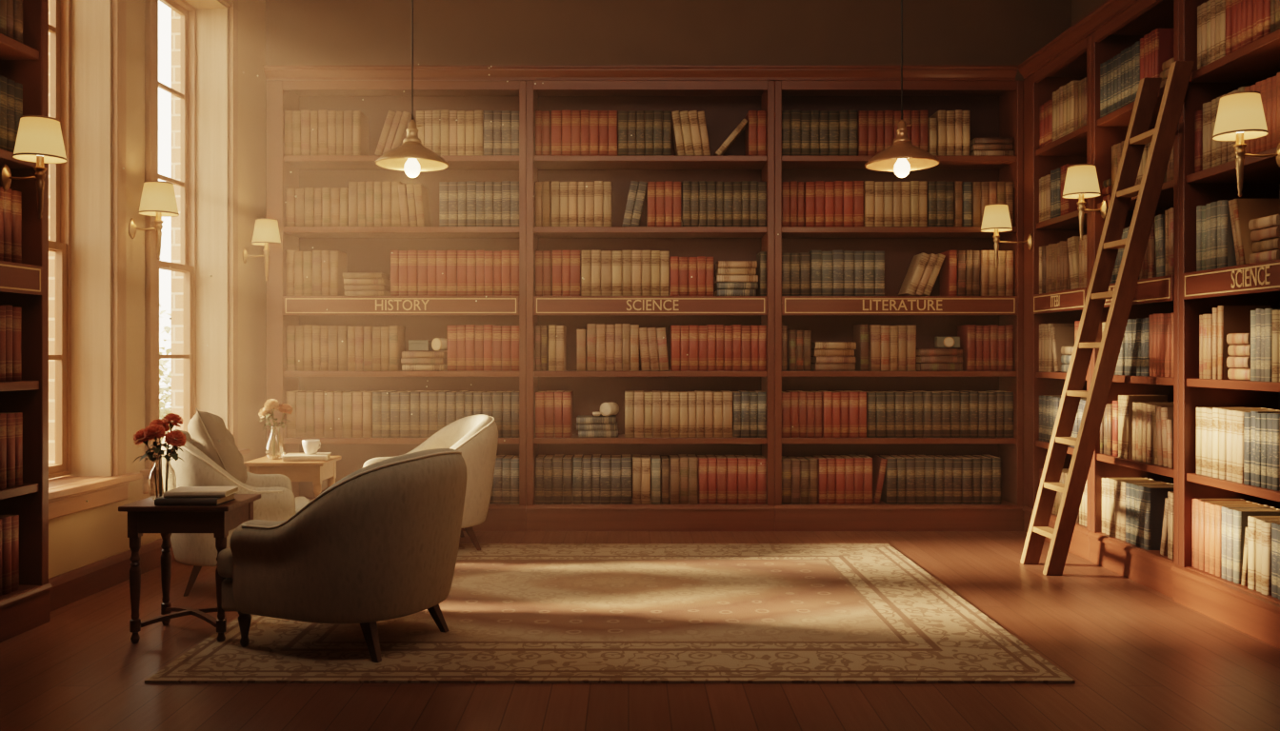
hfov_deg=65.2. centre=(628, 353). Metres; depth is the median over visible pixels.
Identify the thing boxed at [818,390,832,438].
book
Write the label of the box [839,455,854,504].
book
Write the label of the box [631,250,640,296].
book
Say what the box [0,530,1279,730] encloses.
floor
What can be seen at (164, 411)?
shrub
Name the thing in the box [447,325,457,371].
book
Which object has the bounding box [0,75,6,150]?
book
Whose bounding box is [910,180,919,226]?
book
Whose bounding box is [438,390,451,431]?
book
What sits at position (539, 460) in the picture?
book
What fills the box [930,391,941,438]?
book
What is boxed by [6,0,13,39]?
book
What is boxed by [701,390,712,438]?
book
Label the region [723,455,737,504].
book
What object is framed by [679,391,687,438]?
book
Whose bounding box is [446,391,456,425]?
book
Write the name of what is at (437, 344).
scroll
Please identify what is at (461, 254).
book
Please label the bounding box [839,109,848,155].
book
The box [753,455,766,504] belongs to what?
book
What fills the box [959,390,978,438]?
book
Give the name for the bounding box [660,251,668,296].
book
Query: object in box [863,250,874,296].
book
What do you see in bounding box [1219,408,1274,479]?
book
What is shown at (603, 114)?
book
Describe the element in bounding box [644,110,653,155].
book
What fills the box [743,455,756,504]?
book
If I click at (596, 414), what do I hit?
clay cup
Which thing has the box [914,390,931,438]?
book
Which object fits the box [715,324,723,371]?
book
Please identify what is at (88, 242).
window
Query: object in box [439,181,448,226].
book
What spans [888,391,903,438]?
book
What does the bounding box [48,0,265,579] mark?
wall
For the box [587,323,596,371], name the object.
book
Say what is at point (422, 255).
book
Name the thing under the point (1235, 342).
books
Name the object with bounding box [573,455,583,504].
book
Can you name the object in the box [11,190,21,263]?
book
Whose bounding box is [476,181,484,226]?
book
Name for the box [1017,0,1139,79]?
trim
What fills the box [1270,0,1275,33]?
book
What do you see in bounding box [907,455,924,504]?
book
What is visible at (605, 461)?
book
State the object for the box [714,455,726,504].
book
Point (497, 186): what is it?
book
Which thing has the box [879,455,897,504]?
book
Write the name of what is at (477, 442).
armchair
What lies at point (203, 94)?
window
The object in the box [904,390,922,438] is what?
book
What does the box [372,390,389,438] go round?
book
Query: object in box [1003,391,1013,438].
book
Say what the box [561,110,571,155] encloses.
book
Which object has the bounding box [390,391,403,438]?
book
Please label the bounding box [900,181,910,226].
book
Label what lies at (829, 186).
book
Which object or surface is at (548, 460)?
book
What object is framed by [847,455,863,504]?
book
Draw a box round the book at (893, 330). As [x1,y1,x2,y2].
[889,325,898,371]
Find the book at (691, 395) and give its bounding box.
[686,391,696,438]
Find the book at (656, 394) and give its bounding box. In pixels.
[651,390,660,438]
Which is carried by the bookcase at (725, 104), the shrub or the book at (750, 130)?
the book at (750, 130)
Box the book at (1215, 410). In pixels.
[1212,407,1262,478]
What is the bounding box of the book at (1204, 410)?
[1201,407,1212,476]
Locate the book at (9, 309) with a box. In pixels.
[0,304,12,381]
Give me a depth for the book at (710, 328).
6.40 m
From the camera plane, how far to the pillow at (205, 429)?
4.68 m
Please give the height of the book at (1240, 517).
0.304 m
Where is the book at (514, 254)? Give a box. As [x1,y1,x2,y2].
[510,250,519,296]
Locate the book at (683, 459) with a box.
[678,455,688,504]
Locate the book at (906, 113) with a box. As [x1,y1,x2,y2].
[902,110,910,138]
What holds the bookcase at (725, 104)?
on the floor
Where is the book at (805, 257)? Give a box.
[800,252,810,296]
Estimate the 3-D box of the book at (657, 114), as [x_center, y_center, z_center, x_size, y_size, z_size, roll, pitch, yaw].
[0.189,-1.409,6.505,0.057,0.295,0.215,0,0,0]
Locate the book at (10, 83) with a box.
[6,79,14,152]
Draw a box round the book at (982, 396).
[978,391,987,438]
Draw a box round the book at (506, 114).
[501,110,511,155]
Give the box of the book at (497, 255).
[493,251,501,296]
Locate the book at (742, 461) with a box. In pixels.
[734,455,747,504]
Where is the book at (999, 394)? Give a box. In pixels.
[984,390,1003,438]
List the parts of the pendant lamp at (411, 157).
lamp shade, bulb, cord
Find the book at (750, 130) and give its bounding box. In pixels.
[744,110,757,155]
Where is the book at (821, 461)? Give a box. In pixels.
[813,456,826,504]
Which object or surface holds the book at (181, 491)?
on the book at (161, 501)
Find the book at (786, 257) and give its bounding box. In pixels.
[781,253,790,296]
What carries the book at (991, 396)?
on the bookcase at (995, 108)
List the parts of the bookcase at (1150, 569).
shelf, shelf, shelf, shelf, panel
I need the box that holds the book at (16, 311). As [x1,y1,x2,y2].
[12,306,21,381]
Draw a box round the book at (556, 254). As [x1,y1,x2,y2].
[552,250,561,296]
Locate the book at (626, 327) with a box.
[622,323,629,371]
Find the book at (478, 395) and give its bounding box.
[473,391,485,415]
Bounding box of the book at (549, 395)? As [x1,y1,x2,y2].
[544,391,554,438]
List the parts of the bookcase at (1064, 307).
shelf, shelf, shelf, shelf, panel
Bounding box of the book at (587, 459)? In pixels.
[582,455,592,504]
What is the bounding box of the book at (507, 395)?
[502,391,513,438]
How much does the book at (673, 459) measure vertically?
0.292 m
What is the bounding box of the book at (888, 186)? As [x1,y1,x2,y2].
[883,181,893,226]
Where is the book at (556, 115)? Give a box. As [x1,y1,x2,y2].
[551,110,561,155]
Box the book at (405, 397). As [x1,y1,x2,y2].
[400,391,410,438]
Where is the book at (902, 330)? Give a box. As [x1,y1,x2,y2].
[898,325,906,371]
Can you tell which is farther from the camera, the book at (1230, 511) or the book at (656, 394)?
the book at (656, 394)
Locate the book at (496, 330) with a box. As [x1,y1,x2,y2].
[492,325,501,371]
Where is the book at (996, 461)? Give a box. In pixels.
[981,455,1000,504]
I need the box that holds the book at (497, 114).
[493,110,501,155]
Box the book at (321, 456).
[282,452,331,461]
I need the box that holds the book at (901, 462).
[889,455,905,504]
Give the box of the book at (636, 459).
[632,455,640,504]
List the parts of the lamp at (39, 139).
plate, arm, lamp shade, shade trim, candle stem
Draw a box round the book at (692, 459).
[686,455,697,504]
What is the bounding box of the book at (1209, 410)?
[1206,408,1212,477]
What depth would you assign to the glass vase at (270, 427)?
5.59 m
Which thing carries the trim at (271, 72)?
attached to the wall at (298, 32)
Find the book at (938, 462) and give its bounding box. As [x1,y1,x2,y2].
[926,455,943,504]
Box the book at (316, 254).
[312,250,321,296]
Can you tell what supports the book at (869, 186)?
on the bookcase at (995, 108)
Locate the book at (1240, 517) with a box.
[1233,510,1279,584]
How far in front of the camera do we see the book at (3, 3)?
3.98 m
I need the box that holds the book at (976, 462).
[961,455,981,504]
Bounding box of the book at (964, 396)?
[960,391,968,438]
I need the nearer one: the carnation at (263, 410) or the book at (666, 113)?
the carnation at (263, 410)
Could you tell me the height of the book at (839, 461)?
0.291 m
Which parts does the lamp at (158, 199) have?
plate, arm, lamp shade, shade trim, candle stem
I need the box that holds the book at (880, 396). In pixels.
[870,391,885,438]
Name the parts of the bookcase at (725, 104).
panel, shelf, shelf, shelf, shelf, panel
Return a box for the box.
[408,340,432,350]
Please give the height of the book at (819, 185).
0.294 m
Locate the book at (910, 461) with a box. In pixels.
[898,455,915,504]
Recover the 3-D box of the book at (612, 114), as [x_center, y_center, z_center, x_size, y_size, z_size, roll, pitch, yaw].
[-0.101,-1.408,6.503,0.055,0.292,0.215,0,0,0]
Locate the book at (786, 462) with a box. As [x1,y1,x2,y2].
[781,456,791,504]
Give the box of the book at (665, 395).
[660,391,669,438]
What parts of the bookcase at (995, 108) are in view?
panel, shelf, shelf, shelf, shelf, panel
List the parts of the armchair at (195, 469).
leg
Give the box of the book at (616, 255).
[612,251,621,296]
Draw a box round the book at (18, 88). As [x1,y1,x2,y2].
[14,82,22,146]
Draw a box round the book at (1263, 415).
[1260,413,1266,488]
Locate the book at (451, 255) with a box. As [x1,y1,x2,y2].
[446,250,457,296]
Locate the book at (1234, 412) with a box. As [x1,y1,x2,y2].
[1232,410,1279,481]
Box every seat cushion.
[217,547,233,578]
[294,497,310,513]
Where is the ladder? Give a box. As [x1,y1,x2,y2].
[1020,60,1194,576]
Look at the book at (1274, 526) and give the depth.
3.95 m
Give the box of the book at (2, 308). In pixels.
[0,305,5,381]
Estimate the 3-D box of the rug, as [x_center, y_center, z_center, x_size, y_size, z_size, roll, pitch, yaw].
[-0.065,1.128,4.660,3.190,0.008,2.460,0,0,0]
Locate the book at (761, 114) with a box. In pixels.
[757,110,766,155]
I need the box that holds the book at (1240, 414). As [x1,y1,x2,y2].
[1237,411,1250,483]
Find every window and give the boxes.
[48,0,141,519]
[140,0,250,494]
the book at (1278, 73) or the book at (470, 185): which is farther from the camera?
the book at (470, 185)
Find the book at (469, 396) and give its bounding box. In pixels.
[464,391,476,417]
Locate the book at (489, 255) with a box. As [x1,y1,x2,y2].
[484,251,493,296]
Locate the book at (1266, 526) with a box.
[1261,521,1279,596]
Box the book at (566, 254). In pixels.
[561,250,570,296]
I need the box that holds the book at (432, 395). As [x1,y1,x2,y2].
[428,390,442,438]
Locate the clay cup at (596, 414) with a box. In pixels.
[592,412,600,417]
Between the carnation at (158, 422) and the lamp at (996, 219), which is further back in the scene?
the lamp at (996, 219)
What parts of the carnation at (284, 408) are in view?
stem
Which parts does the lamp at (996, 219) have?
lamp shade, candle stem, shade trim, arm, plate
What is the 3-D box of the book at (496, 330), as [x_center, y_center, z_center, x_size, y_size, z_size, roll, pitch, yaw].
[-0.841,-0.031,6.505,0.058,0.289,0.215,0,0,0]
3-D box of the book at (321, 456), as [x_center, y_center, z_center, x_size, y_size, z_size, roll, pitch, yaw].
[-1.784,0.577,5.557,0.235,0.030,0.171,0,0,-10]
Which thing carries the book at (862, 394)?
on the bookcase at (995, 108)
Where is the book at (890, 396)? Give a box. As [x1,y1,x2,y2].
[880,391,894,438]
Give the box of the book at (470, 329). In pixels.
[465,324,475,371]
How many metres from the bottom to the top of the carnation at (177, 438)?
0.273 m
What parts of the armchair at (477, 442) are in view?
leg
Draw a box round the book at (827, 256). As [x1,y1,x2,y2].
[821,251,832,296]
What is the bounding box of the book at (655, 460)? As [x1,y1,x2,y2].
[650,455,660,504]
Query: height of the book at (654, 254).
0.292 m
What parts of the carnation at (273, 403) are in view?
stem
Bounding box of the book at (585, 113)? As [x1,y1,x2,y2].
[580,109,589,155]
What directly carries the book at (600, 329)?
on the bookcase at (725, 104)
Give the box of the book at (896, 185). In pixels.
[893,181,900,226]
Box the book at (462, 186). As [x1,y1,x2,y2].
[458,181,466,226]
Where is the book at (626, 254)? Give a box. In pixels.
[621,250,631,296]
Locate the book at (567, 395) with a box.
[562,391,572,438]
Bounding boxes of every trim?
[263,65,1018,80]
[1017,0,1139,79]
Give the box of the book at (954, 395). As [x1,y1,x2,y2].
[940,390,959,438]
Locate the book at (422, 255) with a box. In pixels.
[417,250,427,296]
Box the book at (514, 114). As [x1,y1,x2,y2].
[511,111,519,155]
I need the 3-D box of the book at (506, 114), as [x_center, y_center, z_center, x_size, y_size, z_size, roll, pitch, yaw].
[-0.783,-1.408,6.507,0.056,0.292,0.215,0,0,0]
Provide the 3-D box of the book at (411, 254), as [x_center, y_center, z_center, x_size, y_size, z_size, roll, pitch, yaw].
[-1.385,-0.512,6.502,0.060,0.294,0.215,0,0,0]
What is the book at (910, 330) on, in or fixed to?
on the bookcase at (995, 108)
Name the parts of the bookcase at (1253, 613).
shelf, shelf, shelf, shelf, panel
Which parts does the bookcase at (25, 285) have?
shelf, shelf, shelf, shelf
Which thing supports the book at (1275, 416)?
on the bookcase at (1253, 613)
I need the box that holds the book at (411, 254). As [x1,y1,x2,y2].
[407,250,417,296]
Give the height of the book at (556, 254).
0.294 m
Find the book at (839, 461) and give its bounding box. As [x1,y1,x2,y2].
[829,455,844,504]
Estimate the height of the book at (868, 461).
0.294 m
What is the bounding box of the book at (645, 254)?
[640,250,650,296]
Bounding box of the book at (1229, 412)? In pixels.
[1226,410,1232,480]
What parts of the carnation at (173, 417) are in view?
stem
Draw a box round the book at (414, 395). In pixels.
[410,390,426,438]
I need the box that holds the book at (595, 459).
[591,455,600,504]
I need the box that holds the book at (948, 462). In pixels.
[934,455,953,504]
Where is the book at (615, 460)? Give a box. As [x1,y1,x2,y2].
[610,455,620,504]
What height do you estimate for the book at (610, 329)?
0.297 m
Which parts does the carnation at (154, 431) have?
stem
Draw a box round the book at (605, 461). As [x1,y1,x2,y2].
[600,455,611,504]
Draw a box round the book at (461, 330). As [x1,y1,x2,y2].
[457,325,465,371]
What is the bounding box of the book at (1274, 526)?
[1271,522,1279,599]
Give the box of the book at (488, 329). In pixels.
[483,324,492,371]
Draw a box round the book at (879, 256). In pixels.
[874,251,884,296]
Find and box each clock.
[934,337,959,347]
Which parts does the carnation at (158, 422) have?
stem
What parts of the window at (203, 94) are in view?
sash, sash, frame, sill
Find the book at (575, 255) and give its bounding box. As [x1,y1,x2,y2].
[570,250,581,296]
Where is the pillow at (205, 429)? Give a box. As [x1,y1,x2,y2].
[187,407,247,483]
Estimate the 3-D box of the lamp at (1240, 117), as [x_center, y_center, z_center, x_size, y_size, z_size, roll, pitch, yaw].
[2.396,-0.799,3.860,0.258,0.394,0.186,0,0,0]
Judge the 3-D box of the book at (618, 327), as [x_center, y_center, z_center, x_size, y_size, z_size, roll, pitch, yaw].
[-0.064,-0.036,6.508,0.047,0.300,0.215,0,0,0]
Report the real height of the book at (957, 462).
0.289 m
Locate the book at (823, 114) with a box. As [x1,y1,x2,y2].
[819,110,828,155]
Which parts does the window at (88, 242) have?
sash, sash, frame, sill, casing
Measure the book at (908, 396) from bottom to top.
0.289 m
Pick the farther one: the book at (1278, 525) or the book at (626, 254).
the book at (626, 254)
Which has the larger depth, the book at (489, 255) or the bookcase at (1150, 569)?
the book at (489, 255)
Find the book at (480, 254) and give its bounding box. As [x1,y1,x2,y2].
[476,250,484,296]
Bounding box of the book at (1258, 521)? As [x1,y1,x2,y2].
[1256,519,1279,592]
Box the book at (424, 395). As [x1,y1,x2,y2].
[420,390,434,438]
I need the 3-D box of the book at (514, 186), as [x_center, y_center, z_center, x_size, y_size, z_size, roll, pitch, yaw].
[-0.726,-0.953,6.502,0.056,0.292,0.215,0,0,0]
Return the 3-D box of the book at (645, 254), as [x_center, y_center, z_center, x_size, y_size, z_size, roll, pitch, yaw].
[0.114,-0.512,6.509,0.059,0.295,0.215,0,0,0]
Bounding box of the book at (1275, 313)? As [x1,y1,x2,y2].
[1272,309,1279,381]
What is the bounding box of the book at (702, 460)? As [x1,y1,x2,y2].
[696,455,707,504]
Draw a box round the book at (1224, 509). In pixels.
[1221,506,1276,579]
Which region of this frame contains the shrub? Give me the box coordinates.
[159,303,170,443]
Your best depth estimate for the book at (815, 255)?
6.40 m
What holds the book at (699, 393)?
on the bookcase at (725, 104)
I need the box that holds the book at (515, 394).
[511,391,519,438]
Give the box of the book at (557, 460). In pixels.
[552,455,564,504]
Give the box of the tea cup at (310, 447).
[301,439,320,455]
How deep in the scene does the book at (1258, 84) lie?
4.05 m
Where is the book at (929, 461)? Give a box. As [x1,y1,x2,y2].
[917,455,934,504]
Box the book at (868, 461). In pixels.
[858,455,872,504]
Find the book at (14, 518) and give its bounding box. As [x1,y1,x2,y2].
[0,515,19,592]
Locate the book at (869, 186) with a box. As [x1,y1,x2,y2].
[863,180,874,226]
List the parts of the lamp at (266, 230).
plate, arm, lamp shade, shade trim, candle stem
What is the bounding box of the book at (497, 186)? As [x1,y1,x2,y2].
[493,181,501,226]
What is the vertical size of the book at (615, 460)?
0.292 m
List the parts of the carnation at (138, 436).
stem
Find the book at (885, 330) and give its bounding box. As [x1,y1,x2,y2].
[880,325,889,371]
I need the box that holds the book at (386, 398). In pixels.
[381,390,397,438]
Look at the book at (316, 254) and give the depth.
6.40 m
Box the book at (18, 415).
[0,412,22,486]
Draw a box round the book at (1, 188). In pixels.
[0,186,3,260]
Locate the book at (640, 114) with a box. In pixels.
[636,110,644,155]
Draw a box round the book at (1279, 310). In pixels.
[1279,310,1279,382]
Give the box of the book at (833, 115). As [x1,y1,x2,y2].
[828,110,839,155]
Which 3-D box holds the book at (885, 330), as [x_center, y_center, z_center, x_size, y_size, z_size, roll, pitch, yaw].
[1.645,-0.032,6.504,0.054,0.291,0.215,0,0,0]
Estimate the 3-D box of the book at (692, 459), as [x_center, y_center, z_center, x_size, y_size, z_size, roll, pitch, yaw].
[0.414,0.819,6.504,0.056,0.295,0.215,0,0,0]
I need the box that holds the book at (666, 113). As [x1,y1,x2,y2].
[662,110,670,155]
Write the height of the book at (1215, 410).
0.303 m
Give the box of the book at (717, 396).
[712,391,722,438]
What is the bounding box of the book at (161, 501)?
[154,493,235,505]
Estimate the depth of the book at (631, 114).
6.40 m
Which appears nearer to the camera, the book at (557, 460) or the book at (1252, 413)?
the book at (1252, 413)
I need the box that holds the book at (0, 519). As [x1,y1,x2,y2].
[0,519,1,597]
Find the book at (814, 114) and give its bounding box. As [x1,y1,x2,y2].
[810,110,819,155]
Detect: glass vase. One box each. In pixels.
[148,454,176,500]
[265,426,285,459]
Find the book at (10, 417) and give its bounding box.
[6,413,15,488]
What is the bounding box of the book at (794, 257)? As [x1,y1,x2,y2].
[790,253,799,296]
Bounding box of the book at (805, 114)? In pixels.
[800,110,810,155]
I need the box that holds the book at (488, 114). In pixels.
[483,110,493,155]
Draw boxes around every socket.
[402,120,421,143]
[892,120,911,143]
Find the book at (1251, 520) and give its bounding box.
[1247,516,1279,590]
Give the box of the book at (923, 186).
[919,181,927,226]
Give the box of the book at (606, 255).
[600,250,612,296]
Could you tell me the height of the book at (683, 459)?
0.295 m
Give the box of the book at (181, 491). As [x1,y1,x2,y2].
[163,486,239,498]
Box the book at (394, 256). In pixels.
[390,250,399,296]
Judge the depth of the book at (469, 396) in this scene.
6.40 m
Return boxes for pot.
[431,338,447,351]
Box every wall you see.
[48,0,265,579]
[265,0,1071,447]
[1071,0,1106,25]
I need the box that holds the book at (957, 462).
[946,456,961,504]
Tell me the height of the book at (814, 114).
0.294 m
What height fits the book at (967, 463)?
0.289 m
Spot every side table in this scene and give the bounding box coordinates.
[118,494,260,643]
[243,456,341,498]
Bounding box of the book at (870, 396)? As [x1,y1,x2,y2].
[866,391,876,438]
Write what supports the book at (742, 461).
on the bookcase at (725, 104)
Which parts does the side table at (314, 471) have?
leg, leg, leg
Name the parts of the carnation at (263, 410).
stem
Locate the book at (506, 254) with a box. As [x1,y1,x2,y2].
[501,250,510,296]
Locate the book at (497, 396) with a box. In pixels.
[492,391,504,438]
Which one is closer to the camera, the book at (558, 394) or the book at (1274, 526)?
the book at (1274, 526)
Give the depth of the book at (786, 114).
6.40 m
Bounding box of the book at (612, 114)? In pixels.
[608,110,617,155]
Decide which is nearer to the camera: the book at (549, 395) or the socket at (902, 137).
the socket at (902, 137)
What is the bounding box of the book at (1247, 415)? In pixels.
[1243,412,1250,484]
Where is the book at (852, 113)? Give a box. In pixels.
[848,109,857,155]
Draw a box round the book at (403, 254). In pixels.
[399,250,407,296]
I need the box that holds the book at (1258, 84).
[1256,80,1260,153]
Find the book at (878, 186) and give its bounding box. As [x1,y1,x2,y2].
[874,181,883,226]
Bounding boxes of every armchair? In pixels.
[160,429,310,597]
[217,448,467,662]
[362,414,498,550]
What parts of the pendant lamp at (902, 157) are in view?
cord, bulb, lamp shade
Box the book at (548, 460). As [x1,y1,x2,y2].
[543,455,554,504]
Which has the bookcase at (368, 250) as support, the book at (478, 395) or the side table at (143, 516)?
the book at (478, 395)
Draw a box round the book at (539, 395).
[535,391,544,438]
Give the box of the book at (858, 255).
[854,251,863,296]
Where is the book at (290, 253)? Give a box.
[286,250,296,296]
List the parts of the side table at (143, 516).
leg, leg, leg, leg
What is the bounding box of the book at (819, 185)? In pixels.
[815,180,824,226]
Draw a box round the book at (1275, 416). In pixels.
[1272,413,1279,491]
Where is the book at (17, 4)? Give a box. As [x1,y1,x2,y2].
[13,0,22,43]
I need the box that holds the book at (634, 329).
[630,324,639,371]
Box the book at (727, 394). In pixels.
[720,390,732,438]
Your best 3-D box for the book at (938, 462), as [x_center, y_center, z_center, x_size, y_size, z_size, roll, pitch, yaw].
[1.992,0.822,6.505,0.055,0.291,0.215,0,0,0]
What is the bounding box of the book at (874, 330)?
[868,324,880,371]
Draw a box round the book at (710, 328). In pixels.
[706,324,715,371]
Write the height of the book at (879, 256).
0.290 m
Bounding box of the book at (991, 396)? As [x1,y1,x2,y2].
[979,391,996,438]
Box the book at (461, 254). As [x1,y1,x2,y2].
[457,250,466,296]
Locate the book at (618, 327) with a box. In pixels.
[615,323,622,371]
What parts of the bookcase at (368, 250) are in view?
panel, shelf, shelf, shelf, shelf, panel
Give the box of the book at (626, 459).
[621,455,631,504]
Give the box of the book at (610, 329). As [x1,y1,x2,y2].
[605,324,615,371]
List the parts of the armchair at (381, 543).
seat, leg, leg, leg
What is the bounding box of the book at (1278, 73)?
[1276,72,1279,146]
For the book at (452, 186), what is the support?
on the bookcase at (368, 250)
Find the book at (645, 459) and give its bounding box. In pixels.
[640,455,650,504]
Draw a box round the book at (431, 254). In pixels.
[427,250,436,296]
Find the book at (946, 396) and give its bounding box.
[934,391,950,438]
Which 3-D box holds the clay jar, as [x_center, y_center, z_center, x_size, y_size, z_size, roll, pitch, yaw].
[-0.123,0.363,6.480,0.089,0.089,0.103,0,0,32]
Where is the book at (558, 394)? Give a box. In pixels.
[554,390,564,438]
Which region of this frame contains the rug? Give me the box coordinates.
[144,543,1074,683]
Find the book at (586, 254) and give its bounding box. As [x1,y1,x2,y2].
[581,250,591,296]
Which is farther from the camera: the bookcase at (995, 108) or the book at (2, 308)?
the bookcase at (995, 108)
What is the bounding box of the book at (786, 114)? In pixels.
[781,110,790,155]
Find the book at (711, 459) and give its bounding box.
[705,455,716,504]
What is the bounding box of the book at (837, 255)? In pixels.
[832,250,843,296]
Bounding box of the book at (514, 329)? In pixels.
[511,325,519,371]
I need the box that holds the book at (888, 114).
[883,110,893,149]
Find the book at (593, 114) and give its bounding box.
[589,110,599,155]
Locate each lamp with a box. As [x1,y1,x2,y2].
[0,115,67,219]
[128,180,179,260]
[242,218,280,281]
[375,0,449,178]
[864,0,939,178]
[980,203,1032,268]
[1061,163,1107,240]
[1212,90,1279,197]
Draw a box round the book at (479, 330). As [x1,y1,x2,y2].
[475,325,483,371]
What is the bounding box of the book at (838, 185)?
[834,180,842,226]
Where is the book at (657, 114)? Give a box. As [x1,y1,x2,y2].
[653,109,662,155]
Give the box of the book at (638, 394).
[634,390,643,438]
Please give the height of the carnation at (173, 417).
0.338 m
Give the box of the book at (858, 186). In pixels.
[853,180,863,226]
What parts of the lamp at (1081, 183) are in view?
lamp shade, shade trim, candle stem, arm, plate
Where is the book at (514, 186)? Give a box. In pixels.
[510,181,519,226]
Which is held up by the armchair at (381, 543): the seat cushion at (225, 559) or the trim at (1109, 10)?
the seat cushion at (225, 559)
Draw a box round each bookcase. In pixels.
[0,0,52,642]
[266,80,526,531]
[525,80,775,531]
[774,80,1023,531]
[1021,35,1090,560]
[1087,0,1179,599]
[1170,0,1279,649]
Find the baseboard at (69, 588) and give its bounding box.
[48,538,176,612]
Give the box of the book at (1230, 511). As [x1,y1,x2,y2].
[1226,508,1279,581]
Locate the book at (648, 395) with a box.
[643,391,652,438]
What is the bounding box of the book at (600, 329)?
[596,324,605,371]
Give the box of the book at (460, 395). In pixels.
[456,390,469,420]
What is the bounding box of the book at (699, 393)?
[694,390,703,438]
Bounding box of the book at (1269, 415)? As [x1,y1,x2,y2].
[1266,413,1272,489]
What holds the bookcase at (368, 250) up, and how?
on the floor
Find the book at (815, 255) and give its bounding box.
[808,250,821,296]
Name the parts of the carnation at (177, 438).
stem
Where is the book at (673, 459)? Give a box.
[669,455,679,504]
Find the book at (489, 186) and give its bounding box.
[484,181,493,226]
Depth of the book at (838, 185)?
6.40 m
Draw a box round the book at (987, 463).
[971,455,992,504]
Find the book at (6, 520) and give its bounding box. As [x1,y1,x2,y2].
[0,516,11,595]
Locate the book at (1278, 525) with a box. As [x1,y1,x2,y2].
[1278,524,1279,599]
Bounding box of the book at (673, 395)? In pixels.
[669,391,679,438]
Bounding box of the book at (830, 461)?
[820,455,835,504]
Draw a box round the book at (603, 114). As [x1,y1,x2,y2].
[599,110,608,155]
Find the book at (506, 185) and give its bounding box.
[501,180,510,226]
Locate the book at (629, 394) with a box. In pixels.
[624,390,634,438]
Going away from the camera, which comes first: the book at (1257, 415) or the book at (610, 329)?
the book at (1257, 415)
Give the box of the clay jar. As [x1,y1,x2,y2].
[600,402,619,416]
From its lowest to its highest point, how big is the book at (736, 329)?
0.295 m
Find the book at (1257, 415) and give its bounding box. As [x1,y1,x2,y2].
[1255,413,1260,487]
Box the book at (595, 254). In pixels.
[591,250,600,296]
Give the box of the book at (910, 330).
[906,325,916,371]
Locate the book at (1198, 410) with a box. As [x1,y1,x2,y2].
[1196,407,1201,475]
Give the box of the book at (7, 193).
[3,188,11,261]
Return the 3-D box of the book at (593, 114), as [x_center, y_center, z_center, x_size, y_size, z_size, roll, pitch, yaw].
[-0.220,-1.407,6.502,0.057,0.291,0.215,0,0,0]
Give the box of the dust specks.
[85,63,793,502]
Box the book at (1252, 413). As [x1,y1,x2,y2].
[1250,411,1279,486]
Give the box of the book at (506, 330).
[501,325,511,371]
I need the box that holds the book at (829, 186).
[824,181,834,226]
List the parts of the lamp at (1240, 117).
candle stem, lamp shade, shade trim, arm, plate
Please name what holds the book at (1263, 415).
on the bookcase at (1253, 613)
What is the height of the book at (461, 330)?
0.293 m
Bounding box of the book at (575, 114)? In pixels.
[571,110,580,155]
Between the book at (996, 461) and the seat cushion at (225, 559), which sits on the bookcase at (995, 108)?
the book at (996, 461)
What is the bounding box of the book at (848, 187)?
[842,181,853,226]
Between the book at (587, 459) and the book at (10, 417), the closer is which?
the book at (10, 417)
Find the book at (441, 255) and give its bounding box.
[436,250,446,296]
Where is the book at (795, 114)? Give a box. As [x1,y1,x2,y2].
[790,109,800,155]
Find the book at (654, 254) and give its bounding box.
[650,250,659,296]
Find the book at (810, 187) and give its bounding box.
[804,181,815,226]
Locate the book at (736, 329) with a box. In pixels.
[731,324,740,371]
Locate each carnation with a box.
[133,428,158,497]
[142,423,169,497]
[149,419,169,497]
[160,413,182,492]
[164,430,186,491]
[258,407,278,457]
[263,399,279,457]
[266,404,279,433]
[277,403,293,457]
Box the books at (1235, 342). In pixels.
[284,0,1279,586]
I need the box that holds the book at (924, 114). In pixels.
[920,110,928,152]
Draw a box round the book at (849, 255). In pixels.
[843,250,854,296]
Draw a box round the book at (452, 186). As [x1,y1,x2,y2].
[448,181,458,226]
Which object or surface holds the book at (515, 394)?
on the bookcase at (368, 250)
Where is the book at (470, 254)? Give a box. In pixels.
[466,250,476,296]
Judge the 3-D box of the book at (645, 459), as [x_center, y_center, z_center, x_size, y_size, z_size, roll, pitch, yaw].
[0.111,0.821,6.504,0.055,0.293,0.215,0,0,0]
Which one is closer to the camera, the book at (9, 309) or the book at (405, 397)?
the book at (9, 309)
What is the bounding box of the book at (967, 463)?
[954,456,972,504]
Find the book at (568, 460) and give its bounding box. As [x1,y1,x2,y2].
[562,455,573,504]
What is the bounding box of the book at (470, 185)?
[466,180,476,226]
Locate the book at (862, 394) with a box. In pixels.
[852,390,866,438]
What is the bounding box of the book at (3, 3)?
[0,0,6,36]
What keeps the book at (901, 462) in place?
on the bookcase at (995, 108)
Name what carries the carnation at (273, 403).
on the glass vase at (270, 427)
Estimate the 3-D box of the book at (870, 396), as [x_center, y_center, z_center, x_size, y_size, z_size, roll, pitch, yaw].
[1.560,0.398,6.509,0.052,0.289,0.215,0,0,0]
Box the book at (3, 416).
[0,413,6,489]
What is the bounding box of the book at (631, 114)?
[627,110,636,155]
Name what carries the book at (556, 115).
on the bookcase at (725, 104)
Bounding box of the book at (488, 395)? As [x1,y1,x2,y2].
[482,391,495,417]
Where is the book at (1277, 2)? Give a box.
[1275,0,1279,30]
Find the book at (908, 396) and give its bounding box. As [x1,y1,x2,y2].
[900,391,913,438]
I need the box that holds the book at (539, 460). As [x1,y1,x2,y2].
[535,455,545,504]

